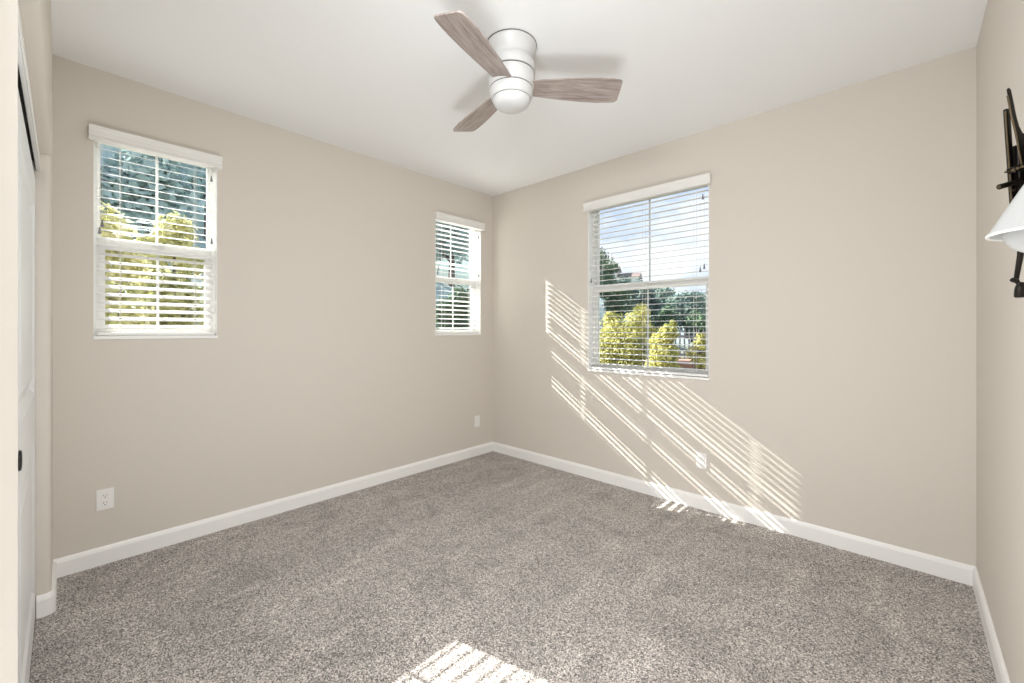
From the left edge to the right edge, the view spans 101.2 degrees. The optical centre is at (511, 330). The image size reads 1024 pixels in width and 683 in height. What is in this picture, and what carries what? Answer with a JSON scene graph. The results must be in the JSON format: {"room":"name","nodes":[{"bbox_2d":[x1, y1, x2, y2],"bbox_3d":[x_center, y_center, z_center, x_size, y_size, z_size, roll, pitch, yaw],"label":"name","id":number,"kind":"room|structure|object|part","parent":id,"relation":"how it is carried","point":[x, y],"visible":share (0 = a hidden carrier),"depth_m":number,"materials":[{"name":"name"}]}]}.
{"room":"empty bedroom","nodes":[
{"label":"empty bedroom","id":0,"kind":"room"},
{"bbox_2d":[0,0,52,682],"bbox_3d":[-1.165,-0.071,0.951,3.514,2.740,0.130,0,0,43],"label":"wall","id":1,"kind":"structure","parent":0,"point":[35,14],"depth_m":0.50,"materials":[{"name":"beige paint"}]},
{"bbox_2d":[18,68,33,160],"bbox_3d":[-1.430,-0.751,1.170,2.043,0.100,0.082,0,0,43],"label":"trim","id":2,"kind":"structure","parent":1,"relation":"attached to","point":[19,79],"depth_m":1.49,"materials":[{"name":"grey metal"}]},
{"bbox_2d":[18,91,34,682],"bbox_3d":[-1.753,0.306,1.509,1.097,1.960,0.036,0,0,43],"label":"door","id":3,"kind":"structure","parent":1,"relation":"in","point":[26,178],"depth_m":1.47,"materials":[{"name":"white paint"}]},
{"bbox_3d":[-1.390,0.368,1.190,0.058,0.058,0.005,0,0,43],"label":"finger pull","id":4,"kind":"part","parent":3,"relation":"part of","materials":[{"name":"black metal"}]},
{"bbox_2d":[18,0,40,170],"bbox_3d":[-1.398,-0.760,1.205,2.043,0.082,0.014,0,0,43],"label":"trim","id":5,"kind":"structure","parent":1,"relation":"attached to","point":[22,61],"depth_m":1.28,"materials":[{"name":"white paint"}]},
{"bbox_2d":[36,561,56,618],"bbox_3d":[-1.422,1.250,1.261,2.685,0.098,0.060,0,0,43],"label":"baseboard","id":6,"kind":"structure","parent":1,"relation":"attached to","point":[45,603],"depth_m":1.92,"materials":[{"name":"white paint"}]},
{"bbox_2d":[53,55,492,559],"bbox_3d":[-1.348,-0.071,3.440,0.160,2.740,3.489,0,0,43],"label":"wall","id":7,"kind":"structure","parent":0,"point":[326,365],"depth_m":2.90,"materials":[{"name":"beige paint"}]},
{"bbox_2d":[96,487,113,510],"bbox_3d":[-2.263,0.941,2.342,0.009,0.116,0.072,0,0,43],"label":"wall outlet","id":8,"kind":"object","parent":7,"relation":"attached to","point":[104,497],"visible":1,"depth_m":2.34,"materials":[{"name":"white plastic"}]},
{"bbox_2d":[101,493,108,498],"bbox_3d":[-2.261,0.920,2.340,0.002,0.029,0.033,0,0,43],"label":"receptacle","id":9,"kind":"object","parent":8,"relation":"attached to","point":[103,495],"depth_m":2.34,"materials":[{"name":"grey plastic"}]},
{"bbox_2d":[101,500,108,505],"bbox_3d":[-2.261,0.961,2.340,0.002,0.029,0.033,0,0,43],"label":"receptacle","id":10,"kind":"object","parent":8,"relation":"attached to","point":[103,502],"depth_m":2.34,"materials":[{"name":"grey plastic"}]},
{"bbox_2d":[93,141,217,339],"bbox_3d":[-2.155,-0.527,2.566,0.160,1.160,0.574,0,0,43],"label":"window","id":11,"kind":"structure","parent":7,"relation":"in","point":[209,190],"depth_m":2.56,"materials":[{"name":"white plastic"}]},
{"bbox_3d":[-2.197,-0.777,2.606,0.030,0.621,0.528,0,0,43],"label":"sash","id":12,"kind":"part","parent":11,"relation":"part of","materials":[{"name":"clear glass"}]},
{"bbox_3d":[-2.171,-0.254,2.582,0.030,0.540,0.528,0,0,43],"label":"sash","id":13,"kind":"part","parent":11,"relation":"part of","materials":[{"name":"white plastic"}]},
{"bbox_2d":[88,123,222,334],"bbox_3d":[-2.107,-0.541,2.522,0.115,1.141,0.608,0,0,43],"label":"blind","id":14,"kind":"object","parent":11,"relation":"attached to","point":[97,133],"visible":1,"depth_m":2.49,"materials":[{"name":"white plastic"}]},
{"bbox_3d":[-2.279,-0.830,2.326,0.002,0.527,0.002,0,0,-17],"label":"pull cord","id":15,"kind":"part","parent":14,"relation":"part of","materials":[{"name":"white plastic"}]},
{"bbox_3d":[-2.248,-0.538,2.415,0.056,1.102,0.002,0,0,43],"label":"ladder cord","id":16,"kind":"part","parent":14,"relation":"part of","materials":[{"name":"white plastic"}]},
{"bbox_3d":[-2.128,0.021,2.542,0.050,0.017,0.544,0,0,43],"label":"rail","id":17,"kind":"part","parent":14,"relation":"part of","materials":[{"name":"white plastic"}]},
{"bbox_3d":[-2.126,0.043,2.540,0.082,0.019,0.574,0,0,43],"label":"sill","id":18,"kind":"part","parent":11,"relation":"part of","materials":[{"name":"white paint"}]},
{"bbox_2d":[53,442,492,577],"bbox_3d":[-1.298,1.250,3.366,0.015,0.098,3.209,0,0,43],"label":"baseboard","id":19,"kind":"structure","parent":7,"relation":"attached to","point":[78,562],"depth_m":2.80,"materials":[{"name":"white paint"}]},
{"bbox_2d":[435,220,480,335],"bbox_3d":[-0.578,-0.527,4.246,0.160,1.160,0.586,0,0,43],"label":"window","id":20,"kind":"structure","parent":7,"relation":"in","point":[477,258],"depth_m":4.42,"materials":[{"name":"white plastic"}]},
{"bbox_3d":[-0.620,-0.779,4.286,0.030,0.616,0.540,0,0,43],"label":"sash","id":21,"kind":"part","parent":20,"relation":"part of","materials":[{"name":"white plastic"}]},
{"bbox_3d":[-0.594,-0.256,4.262,0.030,0.545,0.540,0,0,43],"label":"sash","id":22,"kind":"part","parent":20,"relation":"part of","materials":[{"name":"white plastic"}]},
{"bbox_3d":[-0.549,0.043,4.219,0.082,0.019,0.586,0,0,43],"label":"sill","id":23,"kind":"part","parent":20,"relation":"part of","materials":[{"name":"white paint"}]},
{"bbox_2d":[434,211,484,332],"bbox_3d":[-0.530,-0.541,4.201,0.115,1.141,0.620,0,0,43],"label":"blind","id":24,"kind":"object","parent":20,"relation":"attached to","point":[438,216],"visible":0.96,"depth_m":4.18,"materials":[{"name":"white plastic"}]},
{"bbox_3d":[-0.669,-0.538,4.096,0.056,1.102,0.002,0,0,43],"label":"ladder cord","id":25,"kind":"part","parent":24,"relation":"part of","materials":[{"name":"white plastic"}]},
{"bbox_3d":[-0.551,0.021,4.221,0.050,0.017,0.540,0,0,43],"label":"rail","id":26,"kind":"part","parent":24,"relation":"part of","materials":[{"name":"white plastic"}]},
{"bbox_2d":[475,415,479,426],"bbox_3d":[-0.361,0.947,4.369,0.008,0.116,0.072,0,0,43],"label":"wall outlet","id":27,"kind":"object","parent":7,"relation":"attached to","point":[477,418],"visible":1,"depth_m":4.37,"materials":[{"name":"white plastic"}]},
{"bbox_2d":[29,451,996,682],"bbox_3d":[-0.698,1.359,1.478,3.794,0.120,5.460,0,0,43],"label":"floor","id":28,"kind":"structure","parent":0,"point":[490,567],"depth_m":1.99,"materials":[{"name":"grey carpet"}]},
{"bbox_2d":[51,0,987,195],"bbox_3d":[-0.698,-1.502,1.478,3.794,0.120,5.460,0,0,43],"label":"ceiling","id":29,"kind":"structure","parent":0,"point":[382,80],"depth_m":2.25,"materials":[{"name":"white paint"}]},
{"bbox_2d":[434,10,622,131],"bbox_3d":[-0.085,-1.280,2.149,0.986,0.322,1.003,0,0,43],"label":"ceiling fan","id":30,"kind":"object","parent":29,"relation":"hanging from","point":[507,56],"visible":1,"depth_m":2.06,"materials":[{"name":"white metal"}]},
{"bbox_3d":[-0.150,-1.234,1.844,0.160,0.008,0.469,14,6,26],"label":"blade","id":31,"kind":"part","parent":30,"relation":"part of","materials":[{"name":"brown wood"}]},
{"bbox_3d":[-0.181,-1.234,2.415,0.160,0.008,0.469,-15,8,-32],"label":"blade","id":32,"kind":"part","parent":30,"relation":"part of","materials":[{"name":"brown wood"}]},
{"bbox_3d":[-0.003,-1.144,2.138,0.192,0.049,0.192,0,0,43],"label":"lamp shade","id":33,"kind":"part","parent":30,"relation":"part of","materials":[{"name":"white glass"}]},
{"bbox_3d":[0.326,-1.234,2.160,0.469,0.008,0.160,0,-13,-4],"label":"blade","id":34,"kind":"part","parent":30,"relation":"part of","materials":[{"name":"brown wood"}]},
{"bbox_2d":[493,46,975,565],"bbox_3d":[1.131,-0.071,3.397,3.514,2.740,0.160,0,0,43],"label":"wall","id":35,"kind":"structure","parent":0,"point":[839,394],"depth_m":2.64,"materials":[{"name":"beige paint"}]},
{"bbox_2d":[587,185,709,380],"bbox_3d":[1.091,-0.372,3.420,1.024,1.470,0.160,0,0,43],"label":"window","id":36,"kind":"structure","parent":35,"relation":"in","point":[593,311],"depth_m":3.59,"materials":[{"name":"white plastic"}]},
{"bbox_2d":[583,173,711,376],"bbox_3d":[1.046,-0.386,3.373,1.058,1.451,0.115,0,0,43],"label":"blind","id":37,"kind":"object","parent":36,"relation":"attached to","point":[702,180],"visible":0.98,"depth_m":3.35,"materials":[{"name":"white plastic"}]},
{"bbox_3d":[0.776,-0.384,3.667,0.002,1.412,0.056,0,0,43],"label":"ladder cord","id":38,"kind":"part","parent":37,"relation":"part of","materials":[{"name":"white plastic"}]},
{"bbox_3d":[1.067,0.331,3.394,0.994,0.017,0.050,0,0,43],"label":"rail","id":39,"kind":"part","parent":37,"relation":"part of","materials":[{"name":"white plastic"}]},
{"bbox_3d":[1.357,-0.384,3.121,0.002,1.412,0.056,0,0,43],"label":"ladder cord","id":40,"kind":"part","parent":37,"relation":"part of","materials":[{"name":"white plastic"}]},
{"bbox_3d":[1.064,0.353,3.392,1.024,0.019,0.082,0,0,43],"label":"sill","id":41,"kind":"part","parent":36,"relation":"part of","materials":[{"name":"white paint"}]},
{"bbox_3d":[1.107,-0.036,3.437,0.978,0.725,0.030,0,0,43],"label":"sash","id":42,"kind":"part","parent":36,"relation":"part of","materials":[{"name":"white plastic"}]},
{"bbox_3d":[1.131,-0.715,3.462,0.978,0.746,0.030,0,0,43],"label":"sash","id":43,"kind":"part","parent":36,"relation":"part of","materials":[{"name":"clear glass"}]},
{"bbox_2d":[696,452,706,469],"bbox_3d":[1.374,0.947,3.053,0.072,0.116,0.009,0,0,43],"label":"wall outlet","id":44,"kind":"object","parent":35,"relation":"attached to","point":[701,458],"visible":1,"depth_m":3.05,"materials":[{"name":"white plastic"}]},
{"bbox_2d":[493,442,976,585],"bbox_3d":[1.076,1.250,3.328,3.499,0.098,0.015,0,0,43],"label":"baseboard","id":45,"kind":"structure","parent":35,"relation":"attached to","point":[915,560],"depth_m":2.73,"materials":[{"name":"white paint"}]},
{"bbox_2d":[976,0,1023,682],"bbox_3d":[0.642,-0.071,0.221,0.120,2.740,5.460,0,0,43],"label":"wall","id":46,"kind":"structure","parent":0,"point":[1000,44],"depth_m":1.64,"materials":[{"name":"beige paint"}]},
{"bbox_2d":[972,568,1009,682],"bbox_3d":[1.248,1.250,0.966,0.015,0.098,3.194,0,0,43],"label":"baseboard","id":47,"kind":"structure","parent":46,"relation":"attached to","point":[998,663],"depth_m":1.71,"materials":[{"name":"white paint"}]},
{"bbox_2d":[985,88,1023,297],"bbox_3d":[1.031,-0.318,0.809,0.501,0.484,0.156,0,0,-38],"label":"wall lamp","id":48,"kind":"object","parent":46,"relation":"attached to","point":[1009,228],"visible":1,"depth_m":0.96,"materials":[{"name":"brown metal"}]},
{"bbox_3d":[0.893,-0.223,0.698,0.144,0.120,0.144,0,0,0],"label":"lamp shade","id":49,"kind":"part","parent":48,"relation":"part of","materials":[{"name":"white glass"}]},
{"bbox_3d":[1.169,-0.397,0.989,0.028,0.246,0.008,0,0,0],"label":"arm","id":50,"kind":"part","parent":48,"relation":"part of","materials":[{"name":"brown metal"}]},
{"bbox_3d":[0.893,-0.146,0.698,0.106,0.040,0.106,0,0,0],"label":"lamp shade","id":51,"kind":"part","parent":48,"relation":"part of","materials":[{"name":"white glass"}]},
{"bbox_3d":[1.171,-0.116,0.982,0.013,0.013,0.012,0,0,0],"label":"thumb knob","id":52,"kind":"part","parent":48,"relation":"part of","materials":[{"name":"black metal"}]},
{"bbox_3d":[1.169,-0.461,0.968,0.074,0.199,0.011,0,0,0],"label":"arm","id":53,"kind":"part","parent":48,"relation":"part of","materials":[{"name":"brown metal"}]},
{"bbox_3d":[1.188,-0.195,0.987,0.022,0.185,0.011,0,0,0],"label":"drop rod","id":54,"kind":"part","parent":48,"relation":"part of","materials":[{"name":"brown metal"}]},
{"label":"outside","id":55,"kind":"structure","parent":0,"visible":0},
{"bbox_2d":[100,144,705,359],"bbox_3d":[8.946,-10.166,50.815,170.000,23.690,200.000,0,0,43],"label":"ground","id":56,"kind":"structure","parent":55,"point":[102,151],"depth_m":20.62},
{"bbox_2d":[100,201,155,326],"bbox_3d":[-4.476,0.179,4.509,1.237,3.109,1.009,0,0,43],"label":"shrub","id":57,"kind":"object","parent":56,"relation":"on","point":[108,226],"visible":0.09,"depth_m":4.52,"materials":[{"name":"yellow plant"}]},
{"bbox_2d":[100,145,205,285],"bbox_3d":[-10.870,-3.423,11.975,3.480,5.260,3.857,0,0,31],"label":"tree","id":58,"kind":"object","parent":56,"relation":"on","point":[127,158],"visible":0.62,"depth_m":11.56,"materials":[{"name":"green plant"}]},
{"bbox_3d":[-10.870,-4.029,11.975,3.480,4.047,3.857,0,0,31],"label":"crown","id":59,"kind":"part","parent":58,"relation":"part of","materials":[{"name":"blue plant"}]},
{"bbox_2d":[123,209,203,326],"bbox_3d":[-4.858,0.026,5.952,1.232,3.414,0.945,0,0,22],"label":"shrub","id":60,"kind":"object","parent":56,"relation":"on","point":[175,220],"visible":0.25,"depth_m":5.81,"materials":[{"name":"yellow plant"}]},
{"bbox_2d":[169,162,205,239],"bbox_3d":[-12.140,-6.114,16.973,4.273,5.708,3.597,0,0,41],"label":"tree","id":61,"kind":"object","parent":56,"relation":"on","point":[199,188],"visible":0.12,"depth_m":15.59,"materials":[{"name":"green plant"}]},
{"bbox_3d":[-12.140,-6.846,16.973,4.273,4.244,3.597,0,0,41],"label":"crown","id":62,"kind":"part","parent":61,"relation":"part of","materials":[{"name":"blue plant"}]},
{"bbox_2d":[197,275,203,324],"bbox_3d":[-3.523,0.336,5.526,1.201,2.818,0.974,0,0,-1],"label":"shrub","id":63,"kind":"object","parent":56,"relation":"on","point":[201,288],"visible":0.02,"depth_m":5.34,"materials":[{"name":"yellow plant"}]},
{"bbox_2d":[436,285,469,329],"bbox_3d":[-1.098,0.406,8.408,1.282,2.656,0.980,0,0,43],"label":"shrub","id":64,"kind":"object","parent":56,"relation":"on","point":[463,296],"visible":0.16,"depth_m":8.23,"materials":[{"name":"green plant"}]},
{"bbox_2d":[436,222,469,286],"bbox_3d":[-3.108,-4.605,21.399,3.430,5.422,4.071,0,0,-21],"label":"tree","id":65,"kind":"object","parent":56,"relation":"on","point":[445,252],"visible":0.33,"depth_m":20.86,"materials":[{"name":"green plant"}]},
{"bbox_3d":[-3.124,-5.300,21.388,3.417,4.032,4.059,0,0,-22],"label":"crown","id":66,"kind":"part","parent":65,"relation":"part of","materials":[{"name":"green plant"}]},
{"bbox_2d":[600,247,608,279],"bbox_3d":[5.403,-3.812,29.397,2.892,4.232,2.878,0,0,-16],"label":"tree","id":67,"kind":"object","parent":56,"relation":"on","point":[602,262],"visible":0.05,"depth_m":29.35,"materials":[{"name":"green plant"}]},
{"bbox_2d":[600,257,618,297],"bbox_3d":[7.334,-4.044,35.874,3.213,4.702,3.198,0,0,39],"label":"tree","id":68,"kind":"object","parent":56,"relation":"on","point":[611,266],"visible":0.18,"depth_m":35.56,"materials":[{"name":"green plant"}]},
{"bbox_2d":[600,279,634,321],"bbox_3d":[5.987,-1.313,24.559,2.249,3.291,2.239,0,0,-25],"label":"tree","id":69,"kind":"object","parent":56,"relation":"on","point":[611,305],"visible":0.7,"depth_m":24.14,"materials":[{"name":"green plant"}]},
{"bbox_2d":[604,275,631,302],"bbox_3d":[10.430,-3.345,40.999,2.662,4.224,3.162,0,0,40],"label":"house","id":70,"kind":"structure","parent":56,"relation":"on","point":[627,276],"depth_m":41.15,"materials":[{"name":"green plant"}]},
{"bbox_2d":[602,254,641,281],"bbox_3d":[23.257,-11.991,89.397,8.000,8.800,5.600,0,0,23],"label":"house","id":71,"kind":"structure","parent":56,"relation":"on","point":[638,274],"depth_m":87.46,"materials":[{"name":"grey paint"}]},
{"bbox_2d":[600,303,658,366],"bbox_3d":[3.210,0.492,12.214,2.077,2.516,1.296,0,0,43],"label":"shrub","id":72,"kind":"object","parent":56,"relation":"on","point":[612,326],"visible":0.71,"depth_m":11.92,"materials":[{"name":"yellow plant"}]},
{"bbox_2d":[625,278,656,307],"bbox_3d":[10.150,-2.267,34.018,2.569,3.876,2.849,0,0,-14],"label":"tree","id":73,"kind":"object","parent":56,"relation":"on","point":[636,292],"visible":0.18,"depth_m":33.37,"materials":[{"name":"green plant"}]},
{"bbox_2d":[633,289,665,323],"bbox_3d":[9.291,-1.410,28.513,2.524,3.433,2.276,0,0,0],"label":"tree","id":74,"kind":"object","parent":56,"relation":"on","point":[657,304],"visible":0.52,"depth_m":28.05,"materials":[{"name":"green plant"}]},
{"bbox_2d":[649,288,675,306],"bbox_3d":[13.579,-1.989,38.271,2.832,4.232,3.175,0,0,13],"label":"tree","id":75,"kind":"object","parent":56,"relation":"on","point":[662,296],"visible":0.39,"depth_m":37.29,"materials":[{"name":"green plant"}]},
{"bbox_2d":[645,320,682,368],"bbox_3d":[3.664,0.736,10.217,0.825,1.998,0.946,0,0,-23],"label":"shrub","id":76,"kind":"object","parent":56,"relation":"on","point":[672,327],"visible":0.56,"depth_m":10.01,"materials":[{"name":"yellow plant"}]},
{"bbox_2d":[649,304,678,342],"bbox_3d":[8.543,0.083,24.111,2.360,3.165,1.880,0,0,-5],"label":"tree","id":77,"kind":"object","parent":56,"relation":"on","point":[669,314],"visible":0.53,"depth_m":23.91,"materials":[{"name":"green plant"}]},
{"bbox_2d":[642,329,705,358],"bbox_3d":[9.368,0.783,16.930,9.000,1.690,0.070,0,0,43],"label":"picket fence","id":78,"kind":"object","parent":56,"relation":"on","point":[680,336],"visible":0.14,"depth_m":18.54,"materials":[{"name":"grey paint"}]},
{"bbox_3d":[9.379,0.683,16.941,9.000,0.890,0.040,0,0,43],"label":"rail","id":79,"kind":"part","parent":78,"relation":"part of","materials":[{"name":"grey paint"}]},
{"bbox_2d":[664,290,705,334],"bbox_3d":[12.811,-1.040,31.363,2.609,3.898,2.925,0,0,-42],"label":"tree","id":80,"kind":"object","parent":56,"relation":"on","point":[683,295],"visible":0.34,"depth_m":30.91,"materials":[{"name":"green plant"}]},
{"bbox_3d":[12.811,-1.698,31.363,2.609,2.584,2.925,0,0,-42],"label":"crown","id":81,"kind":"part","parent":80,"relation":"part of","materials":[{"name":"green plant"}]},
{"bbox_2d":[674,299,705,350],"bbox_3d":[11.673,-0.116,26.730,2.828,3.767,2.383,0,0,-21],"label":"tree","id":82,"kind":"object","parent":56,"relation":"on","point":[683,311],"visible":0.27,"depth_m":26.39,"materials":[{"name":"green plant"}]},
{"bbox_2d":[675,359,704,370],"bbox_3d":[7.731,1.548,15.333,7.200,0.700,2.600,0,0,43],"label":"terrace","id":83,"kind":"object","parent":56,"relation":"on","point":[684,365],"visible":0.02,"depth_m":15.08,"materials":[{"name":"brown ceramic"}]},
{"bbox_2d":[684,333,705,370],"bbox_3d":[4.980,0.895,11.100,0.831,1.684,0.552,0,0,43],"label":"shrub","id":84,"kind":"object","parent":56,"relation":"on","point":[701,339],"visible":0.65,"depth_m":11.04,"materials":[{"name":"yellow plant"}]},
{"bbox_2d":[684,309,705,342],"bbox_3d":[9.885,0.377,21.672,1.999,2.939,2.008,0,0,-39],"label":"tree","id":85,"kind":"object","parent":56,"relation":"on","point":[699,323],"visible":0.19,"depth_m":21.69,"materials":[{"name":"green plant"}]}
]}

